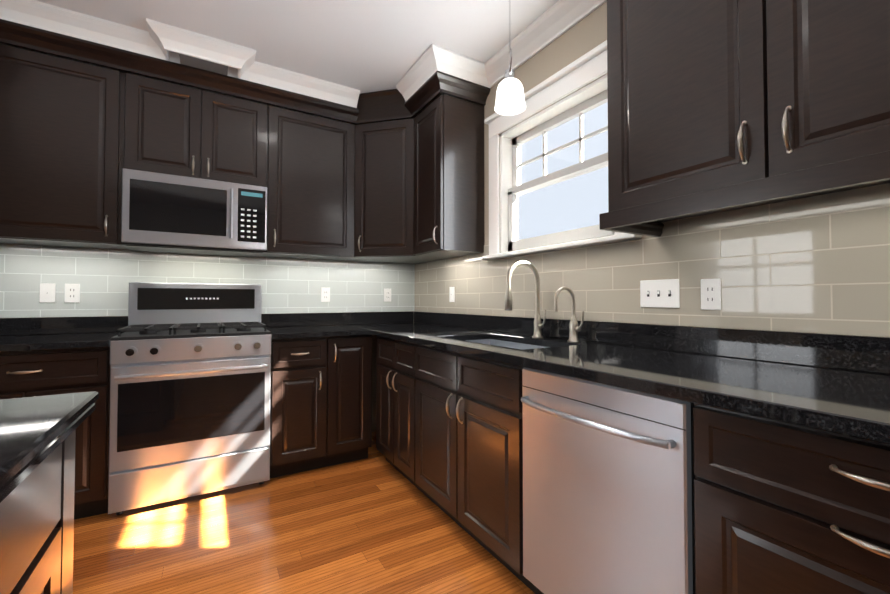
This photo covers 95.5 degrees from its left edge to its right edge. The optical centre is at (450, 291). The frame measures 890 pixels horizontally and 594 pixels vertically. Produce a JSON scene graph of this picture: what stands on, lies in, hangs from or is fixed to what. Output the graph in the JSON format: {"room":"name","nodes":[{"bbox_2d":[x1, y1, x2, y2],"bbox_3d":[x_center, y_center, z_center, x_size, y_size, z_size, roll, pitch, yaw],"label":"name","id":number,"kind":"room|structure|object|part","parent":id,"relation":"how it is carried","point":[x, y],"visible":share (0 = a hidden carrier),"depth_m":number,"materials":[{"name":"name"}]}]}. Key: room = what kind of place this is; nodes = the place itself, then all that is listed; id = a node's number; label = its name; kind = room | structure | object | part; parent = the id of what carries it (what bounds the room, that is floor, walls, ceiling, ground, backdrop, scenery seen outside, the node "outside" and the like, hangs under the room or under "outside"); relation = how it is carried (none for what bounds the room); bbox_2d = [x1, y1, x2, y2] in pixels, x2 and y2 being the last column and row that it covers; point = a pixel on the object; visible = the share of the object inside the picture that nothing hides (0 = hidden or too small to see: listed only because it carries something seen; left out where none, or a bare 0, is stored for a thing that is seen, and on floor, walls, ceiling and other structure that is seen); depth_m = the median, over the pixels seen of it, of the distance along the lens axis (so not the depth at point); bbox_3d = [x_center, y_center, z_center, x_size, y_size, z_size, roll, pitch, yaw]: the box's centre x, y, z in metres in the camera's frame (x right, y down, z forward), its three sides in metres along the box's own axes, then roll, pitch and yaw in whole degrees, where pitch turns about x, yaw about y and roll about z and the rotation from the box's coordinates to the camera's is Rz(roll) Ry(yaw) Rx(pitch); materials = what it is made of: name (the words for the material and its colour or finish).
{"room":"kitchen","nodes":[
{"label":"kitchen","id":0,"kind":"room"},
{"bbox_2d":[23,122,414,431],"bbox_3d":[-2.390,-0.150,2.506,5.040,2.640,0.150,1,-1,-31],"label":"wall","id":1,"kind":"structure","parent":0,"point":[374,351],"depth_m":3.45,"materials":[{"name":"beige paint"}]},
{"bbox_2d":[0,44,128,249],"bbox_3d":[-2.244,-0.776,2.320,0.622,1.004,0.338,1,-1,-31],"label":"upper cabinet","id":2,"kind":"object","parent":1,"relation":"attached to","point":[76,137],"depth_m":2.20,"materials":[{"name":"brown wood"}]},
{"bbox_2d":[124,73,271,191],"bbox_3d":[-1.650,-0.983,2.682,0.760,0.575,0.338,1,-1,-31],"label":"upper cabinet","id":3,"kind":"object","parent":1,"relation":"attached to","point":[174,129],"depth_m":2.52,"materials":[{"name":"brown wood"}]},
{"bbox_2d":[121,168,266,256],"bbox_3d":[-1.621,-0.475,2.623,0.754,0.435,0.434,1,-1,-31],"label":"microwave","id":4,"kind":"object","parent":3,"relation":"attached to","point":[165,213],"visible":1,"depth_m":2.46,"materials":[{"name":"silver metal"}]},
{"bbox_2d":[0,244,411,317],"bbox_3d":[-1.465,-0.074,2.969,2.640,0.473,0.008,1,-1,-31],"label":"tile backsplash","id":5,"kind":"structure","parent":1,"relation":"attached to","point":[104,276],"depth_m":2.74,"materials":[{"name":"beige tile"}]},
{"bbox_2d":[39,283,55,302],"bbox_3d":[-2.391,0.008,2.399,0.070,0.115,0.008,1,-1,-31],"label":"light switch","id":6,"kind":"object","parent":5,"relation":"attached to","point":[47,292],"visible":1,"depth_m":2.40,"materials":[{"name":"white plastic"}]},
{"bbox_2d":[64,284,79,302],"bbox_3d":[-2.297,0.009,2.456,0.070,0.115,0.008,1,-1,-31],"label":"electrical outlet","id":7,"kind":"object","parent":5,"relation":"attached to","point":[72,293],"visible":1,"depth_m":2.45,"materials":[{"name":"white plastic"}]},
{"bbox_2d":[321,288,329,301],"bbox_3d":[-0.999,0.025,3.237,0.070,0.115,0.008,1,-1,-31],"label":"electrical outlet","id":8,"kind":"object","parent":5,"relation":"attached to","point":[325,294],"visible":1,"depth_m":3.23,"materials":[{"name":"white plastic"}]},
{"bbox_2d":[384,289,390,301],"bbox_3d":[-0.545,0.031,3.511,0.070,0.115,0.008,1,-1,-31],"label":"electrical outlet","id":9,"kind":"object","parent":5,"relation":"attached to","point":[387,295],"visible":1,"depth_m":3.51,"materials":[{"name":"white plastic"}]},
{"bbox_2d":[261,106,354,260],"bbox_3d":[-1.061,-0.762,3.032,0.610,1.004,0.338,1,-1,-31],"label":"upper cabinet","id":10,"kind":"object","parent":1,"relation":"attached to","point":[311,192],"depth_m":2.88,"materials":[{"name":"brown wood"}]},
{"bbox_2d":[36,0,557,122],"bbox_3d":[-0.954,-1.568,0.151,5.040,0.100,5.715,1,-1,-31],"label":"ceiling","id":11,"kind":"structure","parent":0,"point":[365,46],"depth_m":2.25,"materials":[{"name":"white paint"}]},
{"bbox_2d":[494,0,525,115],"bbox_3d":[0.277,-1.164,1.879,0.144,0.634,0.144,1,-1,-31],"label":"pendant lamp","id":12,"kind":"object","parent":11,"relation":"hanging from","point":[510,100],"visible":1,"depth_m":1.84,"materials":[{"name":"white glass"}]},
{"bbox_2d":[73,431,534,593],"bbox_3d":[-0.954,1.171,0.095,5.040,0.100,5.715,1,-1,-31],"label":"floor","id":13,"kind":"structure","parent":0,"point":[375,522],"depth_m":1.85,"materials":[{"name":"brown wood"}]},
{"bbox_2d":[0,429,75,593],"bbox_3d":[-1.001,0.685,0.319,0.920,0.880,0.610,1,-1,-31],"label":"base cabinet","id":14,"kind":"object","parent":13,"relation":"on","point":[36,527],"visible":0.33,"depth_m":0.62,"materials":[{"name":"black"}]},
{"bbox_2d":[0,391,98,502],"bbox_3d":[-0.577,0.207,-0.396,1.000,0.042,2.350,1,-1,-31],"label":"countertop","id":15,"kind":"structure","parent":14,"relation":"on","point":[35,431],"depth_m":0.64,"materials":[{"name":"black stone"}]},
{"bbox_2d":[0,346,110,519],"bbox_3d":[-2.155,0.724,2.143,0.621,0.878,0.624,1,-1,-31],"label":"base cabinet","id":16,"kind":"object","parent":13,"relation":"on","point":[34,373],"visible":0.38,"depth_m":2.02,"materials":[{"name":"black wood"}]},
{"bbox_2d":[0,316,127,351],"bbox_3d":[-2.164,0.216,2.168,0.621,0.135,0.646,1,-1,-31],"label":"countertop","id":17,"kind":"structure","parent":16,"relation":"on","point":[33,334],"depth_m":2.33,"materials":[{"name":"black stone"}]},
{"bbox_2d":[108,282,270,514],"bbox_3d":[-1.543,0.555,2.473,0.756,1.230,0.686,1,-1,-31],"label":"range","id":18,"kind":"object","parent":13,"relation":"on","point":[190,378],"visible":1,"depth_m":2.25,"materials":[{"name":"silver metal"}]},
{"bbox_2d":[270,335,371,478],"bbox_3d":[-0.957,0.739,2.865,0.649,0.878,0.624,1,-1,-31],"label":"base cabinet","id":19,"kind":"object","parent":13,"relation":"on","point":[321,403],"visible":1,"depth_m":2.62,"materials":[{"name":"black wood"}]},
{"bbox_2d":[261,312,368,338],"bbox_3d":[-0.980,0.230,2.865,0.600,0.135,0.673,1,-1,-31],"label":"countertop","id":20,"kind":"structure","parent":19,"relation":"on","point":[289,325],"depth_m":3.05,"materials":[{"name":"black stone"}]},
{"bbox_2d":[521,367,695,593],"bbox_3d":[0.633,0.709,1.350,0.636,0.876,0.596,1,-1,-31],"label":"dishwasher","id":21,"kind":"object","parent":13,"relation":"on","point":[608,489],"visible":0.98,"depth_m":1.16,"materials":[{"name":"silver metal"}]},
{"bbox_2d":[693,403,889,593],"bbox_3d":[1.000,0.697,0.825,0.590,0.878,0.673,1,-1,-31],"label":"base cabinet","id":22,"kind":"object","parent":13,"relation":"on","point":[783,508],"depth_m":0.81,"materials":[{"name":"black wood"}]},
{"bbox_2d":[369,311,889,444],"bbox_3d":[0.702,0.299,1.302,0.671,0.335,5.083,1,-1,-31],"label":"countertop","id":23,"kind":"structure","parent":22,"relation":"on","point":[838,384],"depth_m":1.26,"materials":[{"name":"black stone"}]},
{"bbox_2d":[504,261,545,337],"bbox_3d":[0.397,0.041,2.119,0.251,0.412,0.092,1,-1,-31],"label":"faucet","id":24,"kind":"object","parent":23,"relation":"on","point":[538,324],"visible":1,"depth_m":2.15,"materials":[{"name":"silver metal"}]},
{"bbox_2d":[554,287,583,341],"bbox_3d":[0.566,0.109,1.927,0.158,0.268,0.092,1,-1,-31],"label":"faucet","id":25,"kind":"object","parent":23,"relation":"on","point":[574,328],"visible":1,"depth_m":1.95,"materials":[{"name":"silver metal"}]},
{"bbox_2d":[416,1,889,337],"bbox_3d":[1.140,-0.173,1.384,0.150,2.640,5.415,1,-1,-31],"label":"wall","id":26,"kind":"structure","parent":0,"point":[585,35],"depth_m":2.21,"materials":[{"name":"beige paint"}]},
{"bbox_2d":[0,0,606,121],"bbox_3d":[-0.880,-1.428,2.010,2.688,0.101,2.298,1,-1,-31],"label":"crown molding","id":27,"kind":"structure","parent":26,"relation":"attached to","point":[551,24],"depth_m":2.36,"materials":[{"name":"white"}]},
{"bbox_2d":[348,88,419,123],"bbox_3d":[-0.500,-1.362,2.969,0.370,0.190,0.369,1,-1,-31],"label":"crown molding","id":28,"kind":"structure","parent":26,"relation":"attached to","point":[384,105],"depth_m":2.96,"materials":[{"name":"brown wood"}]},
{"bbox_2d":[344,94,484,263],"bbox_3d":[-0.330,-0.761,3.043,0.667,1.005,1.073,1,-1,-31],"label":"upper cabinet","id":29,"kind":"object","parent":26,"relation":"attached to","point":[419,188],"visible":1,"depth_m":2.83,"materials":[{"name":"brown wood"}]},
{"bbox_2d":[482,40,641,259],"bbox_3d":[0.580,-0.690,2.257,0.200,0.940,1.120,1,-1,-31],"label":"window","id":30,"kind":"structure","parent":26,"relation":"in","point":[583,70],"depth_m":2.30,"materials":[{"name":"white wood"}]},
{"bbox_3d":[0.616,-0.634,2.277,0.073,0.736,0.826,1,-1,-31],"label":"window sashes","id":31,"kind":"part","parent":30,"relation":"part of","materials":[{"name":"white wood"}]},
{"bbox_2d":[412,183,889,336],"bbox_3d":[0.987,-0.104,1.483,0.008,0.473,5.084,1,-1,-31],"label":"tile backsplash","id":32,"kind":"structure","parent":26,"relation":"attached to","point":[817,264],"depth_m":1.45,"materials":[{"name":"beige tile"}]},
{"bbox_2d":[449,287,454,301],"bbox_3d":[0.011,0.022,3.085,0.008,0.115,0.070,1,-1,-31],"label":"light switch","id":33,"kind":"object","parent":32,"relation":"attached to","point":[451,294],"visible":1,"depth_m":3.08,"materials":[{"name":"white plastic"}]},
{"bbox_2d":[640,279,679,307],"bbox_3d":[0.859,0.008,1.669,0.016,0.115,0.168,1,-1,-31],"label":"light switch","id":34,"kind":"object","parent":32,"relation":"attached to","point":[665,293],"visible":1,"depth_m":1.66,"materials":[{"name":"white plastic"}]},
{"bbox_2d":[701,278,720,309],"bbox_3d":[0.966,0.010,1.500,0.008,0.115,0.070,1,-1,-31],"label":"electrical outlet","id":35,"kind":"object","parent":32,"relation":"attached to","point":[710,294],"visible":1,"depth_m":1.50,"materials":[{"name":"white plastic"}]},
{"bbox_2d":[603,0,889,227],"bbox_3d":[0.988,-0.845,1.174,0.338,1.095,1.000,1,-1,-31],"label":"upper cabinet","id":36,"kind":"object","parent":26,"relation":"attached to","point":[716,106],"depth_m":1.13,"materials":[{"name":"brown wood"}]}
]}

